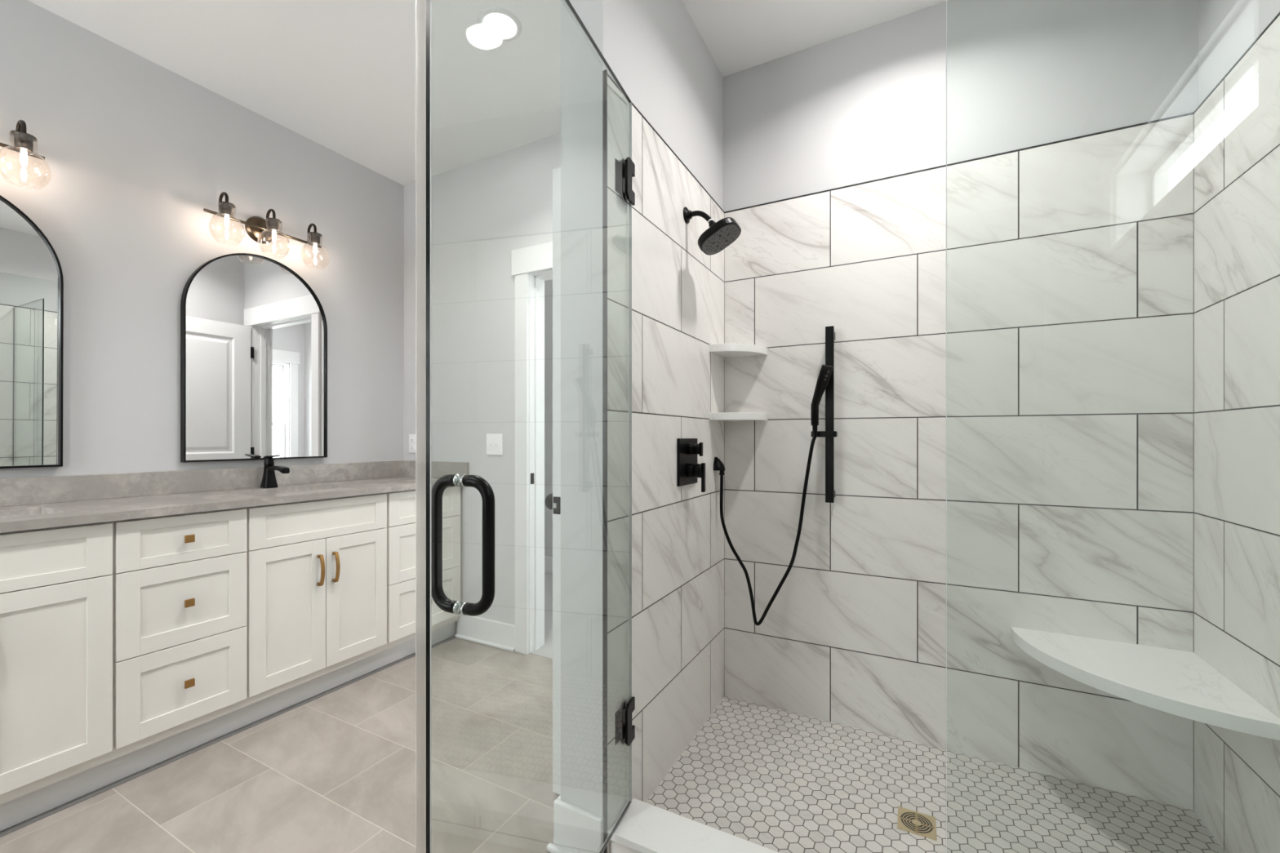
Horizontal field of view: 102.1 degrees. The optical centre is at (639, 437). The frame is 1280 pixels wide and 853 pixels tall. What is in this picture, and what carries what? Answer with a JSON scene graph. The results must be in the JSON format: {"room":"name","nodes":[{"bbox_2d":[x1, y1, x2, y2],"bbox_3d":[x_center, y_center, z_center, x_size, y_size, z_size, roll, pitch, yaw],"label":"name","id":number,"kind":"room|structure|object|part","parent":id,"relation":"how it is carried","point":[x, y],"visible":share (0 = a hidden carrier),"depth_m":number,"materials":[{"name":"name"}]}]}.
{"room":"bathroom","nodes":[
{"label":"bathroom","id":0,"kind":"room"},
{"bbox_2d":[0,0,404,478],"bbox_3d":[-2.521,-0.213,1.534,0.120,2.791,4.087,0,0,28],"label":"wall","id":1,"kind":"structure","parent":0,"point":[135,150],"depth_m":2.23,"materials":[{"name":"paint"}]},
{"bbox_2d":[0,120,52,190],"bbox_3d":[-2.278,-1.002,1.655,0.196,0.232,0.523,0,0,28],"label":"vanity light","id":2,"kind":"object","parent":1,"relation":"attached to","point":[23,141],"visible":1,"depth_m":1.81,"materials":[{"name":"clear glass"}]},
{"bbox_3d":[-2.183,-1.069,1.826,0.070,0.098,0.013,0,0,28],"label":"arm","id":3,"kind":"part","parent":2,"relation":"part of","materials":[{"name":"brown metal"}]},
{"bbox_3d":[-2.158,-0.978,1.813,0.016,0.061,0.016,0,0,28],"label":"bulb","id":4,"kind":"part","parent":2,"relation":"part of","materials":[{"name":"white glass"}]},
{"bbox_2d":[0,195,63,468],"bbox_3d":[-2.345,-0.393,1.687,0.042,1.008,0.633,0,0,28],"label":"arched mirror","id":5,"kind":"object","parent":1,"relation":"attached to","point":[32,281],"visible":1,"depth_m":1.89,"materials":[{"name":"black metal"}]},
{"bbox_2d":[0,460,403,506],"bbox_3d":[-2.004,0.197,2.357,0.019,0.100,2.146,0,0,28],"label":"backsplash","id":6,"kind":"structure","parent":1,"relation":"attached to","point":[15,491],"depth_m":2.24,"materials":[{"name":"stone"}]},
{"bbox_2d":[180,253,327,462],"bbox_3d":[-1.880,-0.394,2.573,0.032,1.008,0.633,0,0,28],"label":"arched mirror","id":7,"kind":"object","parent":1,"relation":"attached to","point":[254,332],"visible":1,"depth_m":2.52,"materials":[{"name":"black metal"}]},
{"bbox_2d":[203,191,329,269],"bbox_3d":[-1.810,-1.002,2.536,0.196,0.232,0.523,0,0,28],"label":"vanity light","id":8,"kind":"object","parent":1,"relation":"attached to","point":[262,231],"visible":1,"depth_m":2.54,"materials":[{"name":"clear glass"}]},
{"bbox_3d":[-1.899,-1.069,2.362,0.070,0.098,0.013,0,0,28],"label":"arm","id":9,"kind":"part","parent":8,"relation":"part of","materials":[{"name":"brown metal"}]},
{"bbox_3d":[-1.874,-0.970,2.348,0.131,0.168,0.131,0,0,28],"label":"glass globe","id":10,"kind":"part","parent":8,"relation":"part of"},
{"bbox_3d":[-1.874,-0.978,2.348,0.016,0.061,0.016,0,0,28],"label":"bulb","id":11,"kind":"part","parent":8,"relation":"part of","materials":[{"name":"white glass"}]},
{"bbox_3d":[-1.807,-1.069,2.535,0.070,0.098,0.013,0,0,28],"label":"arm","id":12,"kind":"part","parent":8,"relation":"part of","materials":[{"name":"brown metal"}]},
{"bbox_3d":[-1.782,-0.970,2.521,0.131,0.168,0.131,0,0,28],"label":"glass globe","id":13,"kind":"part","parent":8,"relation":"part of"},
{"bbox_3d":[-1.782,-0.978,2.521,0.016,0.061,0.016,0,0,28],"label":"bulb","id":14,"kind":"part","parent":8,"relation":"part of","materials":[{"name":"white glass"}]},
{"bbox_3d":[-1.716,-1.069,2.708,0.070,0.098,0.013,0,0,28],"label":"arm","id":15,"kind":"part","parent":8,"relation":"part of","materials":[{"name":"brown metal"}]},
{"bbox_3d":[-1.690,-0.970,2.694,0.131,0.168,0.131,0,0,28],"label":"glass globe","id":16,"kind":"part","parent":8,"relation":"part of"},
{"bbox_3d":[-1.690,-0.978,2.694,0.016,0.061,0.016,0,0,28],"label":"bulb","id":17,"kind":"part","parent":8,"relation":"part of","materials":[{"name":"white glass"}]},
{"bbox_2d":[27,0,948,185],"bbox_3d":[-0.780,-1.659,1.461,4.692,0.100,5.590,0,0,28],"label":"ceiling","id":18,"kind":"structure","parent":0,"point":[347,77],"depth_m":2.17,"materials":[{"name":"paint"}]},
{"bbox_2d":[477,7,521,41],"bbox_3d":[-0.546,-1.607,2.018,0.166,0.012,0.166,0,0,28],"label":"recessed light","id":19,"kind":"object","parent":18,"relation":"in","point":[499,24],"visible":1,"depth_m":2.01,"materials":[{"name":"white paint"}]},
{"bbox_2d":[544,279,552,557],"bbox_3d":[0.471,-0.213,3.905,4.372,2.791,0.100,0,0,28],"label":"door","id":20,"kind":"structure","parent":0,"point":[548,283],"depth_m":4.52,"materials":[{"name":"paint"}]},
{"bbox_2d":[544,555,552,573],"bbox_3d":[0.444,1.112,3.854,4.372,0.140,0.015,0,0,28],"label":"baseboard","id":21,"kind":"structure","parent":20,"relation":"attached to","point":[548,560],"depth_m":4.50,"materials":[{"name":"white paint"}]},
{"bbox_2d":[0,572,1225,852],"bbox_3d":[-0.771,1.214,1.456,4.672,0.136,5.590,0,0,28],"label":"floor","id":22,"kind":"structure","parent":0,"point":[343,770],"depth_m":1.71,"materials":[{"name":"tile"}]},
{"bbox_2d":[0,520,112,831],"bbox_3d":[-2.113,0.730,1.570,0.562,0.905,0.617,0,0,28],"label":"base cabinet","id":23,"kind":"object","parent":22,"relation":"on","point":[56,583],"visible":0.98,"depth_m":1.61,"materials":[{"name":"beige paint"}]},
{"bbox_3d":[-1.907,0.371,1.461,0.019,0.170,0.608,0,0,28],"label":"false drawer","id":24,"kind":"part","parent":23,"relation":"part of","materials":[{"name":"beige paint"}]},
{"bbox_2d":[0,475,438,533],"bbox_3d":[-1.770,0.262,2.233,0.550,0.029,2.146,0,0,28],"label":"countertop","id":25,"kind":"structure","parent":23,"relation":"on","point":[28,517],"depth_m":1.99,"materials":[{"name":"stone"}]},
{"bbox_2d":[260,454,289,488],"bbox_3d":[-1.770,0.166,2.515,0.176,0.162,0.060,0,0,28],"label":"faucet","id":26,"kind":"object","parent":25,"relation":"on","point":[268,479],"visible":1,"depth_m":2.52,"materials":[{"name":"black metal"}]},
{"bbox_3d":[-1.793,0.094,2.527,0.107,0.018,0.034,0,0,28],"label":"lever","id":27,"kind":"part","parent":26,"relation":"part of","materials":[{"name":"black metal"}]},
{"bbox_3d":[-1.756,0.155,2.508,0.146,0.035,0.038,0,0,28],"label":"spout","id":28,"kind":"part","parent":26,"relation":"part of","materials":[{"name":"black metal"}]},
{"bbox_2d":[107,506,247,784],"bbox_3d":[-1.884,0.730,2.020,0.545,0.905,0.392,0,0,28],"label":"base cabinet","id":29,"kind":"object","parent":22,"relation":"on","point":[180,581],"visible":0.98,"depth_m":1.88,"materials":[{"name":"beige paint"}]},
{"bbox_3d":[-1.671,0.900,1.907,0.019,0.289,0.384,0,0,28],"label":"drawer","id":30,"kind":"part","parent":29,"relation":"part of","materials":[{"name":"beige paint"}]},
{"bbox_3d":[-1.671,0.606,1.907,0.019,0.294,0.384,0,0,28],"label":"drawer","id":31,"kind":"part","parent":29,"relation":"part of","materials":[{"name":"beige paint"}]},
{"bbox_3d":[-1.671,0.371,1.907,0.019,0.170,0.384,0,0,28],"label":"drawer","id":32,"kind":"part","parent":29,"relation":"part of","materials":[{"name":"beige paint"}]},
{"bbox_3d":[-1.657,0.900,1.900,0.030,0.028,0.029,0,0,28],"label":"knob","id":33,"kind":"part","parent":29,"relation":"part of","materials":[{"name":"gold metal"}]},
{"bbox_3d":[-1.657,0.606,1.900,0.030,0.028,0.029,0,0,28],"label":"knob","id":34,"kind":"part","parent":29,"relation":"part of","materials":[{"name":"gold metal"}]},
{"bbox_3d":[-1.657,0.371,1.900,0.030,0.028,0.029,0,0,28],"label":"knob","id":35,"kind":"part","parent":29,"relation":"part of","materials":[{"name":"gold metal"}]},
{"bbox_2d":[240,492,386,727],"bbox_3d":[-1.638,0.730,2.465,0.562,0.905,0.624,0,0,28],"label":"base cabinet","id":36,"kind":"object","parent":22,"relation":"on","point":[317,569],"visible":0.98,"depth_m":2.30,"materials":[{"name":"beige paint"}]},
{"bbox_3d":[-1.505,0.752,2.218,0.019,0.586,0.305,0,0,28],"label":"door","id":37,"kind":"part","parent":36,"relation":"part of","materials":[{"name":"beige paint"}]},
{"bbox_3d":[-1.433,0.371,2.354,0.019,0.170,0.614,0,0,28],"label":"false drawer","id":38,"kind":"part","parent":36,"relation":"part of","materials":[{"name":"beige paint"}]},
{"bbox_3d":[-1.424,0.594,2.311,0.038,0.137,0.013,0,0,28],"label":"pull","id":39,"kind":"part","parent":36,"relation":"part of","materials":[{"name":"gold metal"}]},
{"bbox_3d":[-1.392,0.594,2.371,0.038,0.137,0.013,0,0,28],"label":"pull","id":40,"kind":"part","parent":36,"relation":"part of","materials":[{"name":"gold metal"}]},
{"bbox_3d":[-1.361,0.752,2.491,0.019,0.586,0.305,0,0,28],"label":"door","id":41,"kind":"part","parent":36,"relation":"part of","materials":[{"name":"beige paint"}]},
{"bbox_2d":[380,485,460,666],"bbox_3d":[-1.384,0.730,2.962,0.545,0.905,0.493,0,0,28],"label":"base cabinet","id":42,"kind":"object","parent":22,"relation":"on","point":[406,527],"visible":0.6,"depth_m":2.77,"materials":[{"name":"beige paint"}]},
{"bbox_3d":[-1.174,0.900,2.843,0.019,0.289,0.467,0,0,28],"label":"drawer","id":43,"kind":"part","parent":42,"relation":"part of","materials":[{"name":"beige paint"}]},
{"bbox_3d":[-1.174,0.606,2.843,0.019,0.294,0.467,0,0,28],"label":"drawer","id":44,"kind":"part","parent":42,"relation":"part of","materials":[{"name":"beige paint"}]},
{"bbox_3d":[-1.174,0.371,2.843,0.019,0.170,0.467,0,0,28],"label":"drawer","id":45,"kind":"part","parent":42,"relation":"part of","materials":[{"name":"beige paint"}]},
{"bbox_2d":[607,798,780,852],"bbox_3d":[0.609,1.131,1.134,1.502,0.102,0.149,0,0,28],"label":"shower curb","id":46,"kind":"object","parent":22,"relation":"on","point":[644,827],"visible":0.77,"depth_m":1.41,"materials":[{"name":"white stone"}]},
{"bbox_2d":[946,0,946,852],"bbox_3d":[0.986,0.048,0.985,0.695,2.064,0.010,0,0,28],"label":"fixed glass panel","id":47,"kind":"object","parent":46,"relation":"on","point":[946,0],"visible":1,"depth_m":1.14,"materials":[{"name":"clear glass"}]},
{"bbox_2d":[897,805,937,840],"bbox_3d":[0.822,1.145,1.538,0.101,0.002,0.101,0,0,28],"label":"shower drain","id":48,"kind":"object","parent":22,"relation":"on","point":[914,822],"visible":1,"depth_m":1.53,"materials":[{"name":"gold metal"}]},
{"bbox_2d":[560,0,724,852],"bbox_3d":[0.076,-0.213,1.899,0.155,2.791,1.008,0,0,28],"label":"wall","id":49,"kind":"structure","parent":0,"point":[677,289],"depth_m":1.60,"materials":[{"name":"tile"}]},
{"bbox_2d":[426,0,635,852],"bbox_3d":[-0.179,0.043,1.141,0.124,2.053,0.824,0,0,20],"label":"shower door","id":50,"kind":"structure","parent":49,"relation":"attached to","point":[624,170],"depth_m":0.82,"materials":[{"name":"clear glass"}]},
{"bbox_2d":[453,473,466,487],"bbox_3d":[-0.289,0.070,0.840,0.020,0.021,0.021,0,0,21],"label":"washer","id":51,"kind":"object","parent":50,"relation":"in","point":[459,480],"depth_m":0.83,"materials":[{"name":"silver metal"}]},
{"bbox_2d":[453,600,467,615],"bbox_3d":[-0.289,0.277,0.840,0.020,0.021,0.021,0,0,21],"label":"washer","id":52,"kind":"object","parent":50,"relation":"in","point":[459,607],"depth_m":0.83,"materials":[{"name":"silver metal"}]},
{"bbox_3d":[-0.289,0.173,0.840,0.124,0.227,0.020,0,0,21],"label":"pull handle","id":53,"kind":"part","parent":50,"relation":"part of","materials":[{"name":"black metal"}]},
{"bbox_2d":[546,799,603,852],"bbox_3d":[-0.184,1.112,1.449,0.177,0.140,0.030,0,0,28],"label":"baseboard","id":54,"kind":"structure","parent":49,"relation":"attached to","point":[576,829],"depth_m":1.45,"materials":[{"name":"white paint"}]},
{"bbox_2d":[602,69,607,852],"bbox_3d":[-0.096,0.088,1.421,0.012,2.188,0.005,0,0,28],"label":"trim","id":55,"kind":"structure","parent":49,"relation":"attached to","point":[604,73],"depth_m":1.42,"materials":[{"name":"metal"}]},
{"bbox_2d":[676,438,705,492],"bbox_3d":[0.204,0.101,1.897,0.074,0.194,0.174,0,0,28],"label":"shower valve","id":56,"kind":"object","parent":49,"relation":"attached to","point":[688,470],"visible":1,"depth_m":1.87,"materials":[{"name":"black metal"}]},
{"bbox_3d":[0.176,0.089,1.911,0.010,0.170,0.174,0,0,28],"label":"plate","id":57,"kind":"part","parent":56,"relation":"part of","materials":[{"name":"black metal"}]},
{"bbox_3d":[0.198,0.043,1.893,0.049,0.040,0.040,0,0,28],"label":"knob","id":58,"kind":"part","parent":56,"relation":"part of","materials":[{"name":"black metal"}]},
{"bbox_3d":[0.202,0.122,1.891,0.057,0.052,0.052,0,0,28],"label":"knob","id":59,"kind":"part","parent":56,"relation":"part of","materials":[{"name":"black metal"}]},
{"bbox_3d":[0.222,0.043,1.880,0.009,0.050,0.016,0,0,28],"label":"lever","id":60,"kind":"part","parent":56,"relation":"part of","materials":[{"name":"black metal"}]},
{"bbox_3d":[0.230,0.145,1.876,0.010,0.105,0.018,0,0,28],"label":"lever","id":61,"kind":"part","parent":56,"relation":"part of","materials":[{"name":"black metal"}]},
{"bbox_2d":[683,207,741,255],"bbox_3d":[0.259,-0.759,1.865,0.199,0.177,0.150,0,0,28],"label":"showerhead","id":62,"kind":"object","parent":49,"relation":"attached to","point":[721,234],"visible":1,"depth_m":1.84,"materials":[{"name":"black metal"}]},
{"bbox_3d":[0.221,-0.796,1.885,0.104,0.064,0.018,0,0,28],"label":"arm","id":63,"kind":"part","parent":62,"relation":"part of","materials":[{"name":"black metal"}]},
{"bbox_2d":[713,457,725,475],"bbox_3d":[0.339,0.121,2.184,0.042,0.076,0.056,0,0,28],"label":"outlet","id":64,"kind":"object","parent":49,"relation":"attached to","point":[718,465],"visible":1,"depth_m":2.17,"materials":[{"name":"black metal"}]},
{"bbox_2d":[404,0,1198,809],"bbox_3d":[-0.186,-0.213,2.665,4.372,2.791,0.129,0,0,28],"label":"wall","id":65,"kind":"structure","parent":0,"point":[1070,263],"depth_m":1.90,"materials":[{"name":"tile"}]},
{"bbox_2d":[0,635,455,836],"bbox_3d":[-1.583,1.181,2.146,0.032,0.002,2.127,0,0,28],"label":"trim","id":66,"kind":"structure","parent":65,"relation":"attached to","point":[46,814],"depth_m":1.94,"materials":[{"name":"wood"}]},
{"bbox_2d":[408,434,417,453],"bbox_3d":[-1.433,0.040,3.264,0.070,0.116,0.009,0,0,28],"label":"outlet","id":67,"kind":"object","parent":65,"relation":"attached to","point":[412,437],"visible":1,"depth_m":3.26,"materials":[{"name":"white plastic"}]},
{"bbox_2d":[403,460,469,478],"bbox_3d":[-1.252,0.197,3.162,0.555,0.100,0.019,0,0,28],"label":"side splash","id":68,"kind":"object","parent":65,"relation":"attached to","point":[411,468],"visible":0.8,"depth_m":3.15,"materials":[{"name":"stone"}]},
{"bbox_2d":[454,613,515,651],"bbox_3d":[-0.889,1.112,2.964,0.450,0.140,0.030,0,0,28],"label":"baseboard","id":69,"kind":"structure","parent":65,"relation":"attached to","point":[498,634],"depth_m":2.95,"materials":[{"name":"white paint"}]},
{"bbox_2d":[486,433,502,454],"bbox_3d":[-0.831,0.040,2.941,0.118,0.120,0.016,0,0,28],"label":"light switch","id":70,"kind":"object","parent":65,"relation":"attached to","point":[494,441],"visible":1,"depth_m":2.94,"materials":[{"name":"white plastic"}]},
{"bbox_2d":[511,241,552,654],"bbox_3d":[-0.252,0.074,2.629,1.027,2.215,0.024,0,0,28],"label":"trim","id":71,"kind":"structure","parent":65,"relation":"attached to","point":[525,261],"depth_m":2.83,"materials":[{"name":"white paint"}]},
{"bbox_2d":[528,269,552,653],"bbox_3d":[-0.219,0.136,2.691,0.851,2.093,0.115,0,0,28],"label":"trim","id":72,"kind":"structure","parent":65,"relation":"attached to","point":[535,279],"depth_m":2.87,"materials":[{"name":"white paint"}]},
{"bbox_3d":[-0.593,0.227,2.849,0.002,0.060,0.028,0,0,28],"label":"strike plate","id":73,"kind":"part","parent":72,"relation":"part of","materials":[{"name":"black metal"}]},
{"bbox_2d":[542,278,552,644],"bbox_3d":[-0.186,0.074,2.753,1.027,2.215,0.024,0,0,28],"label":"trim","id":74,"kind":"structure","parent":65,"relation":"attached to","point":[549,278],"depth_m":2.94,"materials":[{"name":"white paint"}]},
{"bbox_2d":[545,167,560,794],"bbox_3d":[-0.078,0.143,2.064,0.169,2.050,0.847,0,0,28],"label":"door","id":75,"kind":"structure","parent":65,"relation":"in","point":[553,500],"depth_m":1.70,"materials":[{"name":"white paint"}]},
{"bbox_3d":[-0.244,0.221,1.751,0.169,0.060,0.060,0,0,28],"label":"knob","id":76,"kind":"part","parent":75,"relation":"part of","materials":[{"name":"black metal"}]},
{"bbox_3d":[-0.080,0.143,2.060,0.035,2.050,0.820,0,0,28],"label":"panel","id":77,"kind":"part","parent":75,"relation":"part of","materials":[{"name":"white paint"}]},
{"bbox_3d":[-0.273,0.224,1.698,0.029,0.057,0.004,0,0,28],"label":"latch plate","id":78,"kind":"part","parent":75,"relation":"part of","materials":[{"name":"black metal"}]},
{"bbox_2d":[724,213,724,696],"bbox_3d":[0.374,0.076,2.294,0.001,2.140,0.001,0,0,28],"label":"trim","id":79,"kind":"structure","parent":65,"relation":"attached to","point":[724,213],"depth_m":2.29,"materials":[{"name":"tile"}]},
{"bbox_2d":[709,343,767,358],"bbox_3d":[0.414,-0.365,2.165,0.192,0.031,0.192,0,0,28],"label":"corner shelf","id":80,"kind":"object","parent":65,"relation":"attached to","point":[723,350],"visible":1,"depth_m":2.13,"materials":[{"name":"white stone"}]},
{"bbox_2d":[709,412,767,421],"bbox_3d":[0.414,-0.086,2.165,0.192,0.030,0.192,0,0,28],"label":"corner shelf","id":81,"kind":"object","parent":65,"relation":"attached to","point":[721,416],"visible":1,"depth_m":2.12,"materials":[{"name":"white stone"}]},
{"bbox_2d":[811,325,837,502],"bbox_3d":[0.736,-0.089,2.059,0.094,0.691,0.078,0,0,28],"label":"slide bar","id":82,"kind":"object","parent":65,"relation":"attached to","point":[829,433],"visible":1,"depth_m":2.03,"materials":[{"name":"black metal"}]},
{"bbox_2d":[720,364,833,625],"bbox_3d":[0.534,0.248,2.073,0.454,1.046,0.078,0,0,28],"label":"shower","id":83,"kind":"object","parent":82,"relation":"attached to","point":[825,371],"visible":1,"depth_m":2.04,"materials":[{"name":"black metal"}]},
{"bbox_2d":[606,12,1279,213],"bbox_3d":[0.809,-0.996,1.510,1.529,0.004,1.008,0,0,28],"label":"trim","id":84,"kind":"structure","parent":65,"relation":"attached to","point":[1278,14],"depth_m":1.76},
{"bbox_2d":[1011,626,1279,740],"bbox_3d":[1.390,0.679,1.495,0.460,0.038,0.460,0,0,28],"label":"shower bench","id":85,"kind":"object","parent":65,"relation":"attached to","point":[1181,683],"visible":1,"depth_m":1.43,"materials":[{"name":"white stone"}]},
{"bbox_2d":[1193,113,1194,810],"bbox_3d":[1.701,0.076,1.590,0.001,2.140,0.001,0,0,28],"label":"trim","id":86,"kind":"structure","parent":65,"relation":"attached to","point":[1193,113],"depth_m":1.59,"materials":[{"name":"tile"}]},
{"bbox_2d":[1194,0,1279,852],"bbox_3d":[1.184,-0.213,0.419,0.184,2.791,5.590,0,0,28],"label":"wall","id":87,"kind":"structure","parent":0,"point":[1237,128],"depth_m":1.37,"materials":[{"name":"tile"}]}
]}

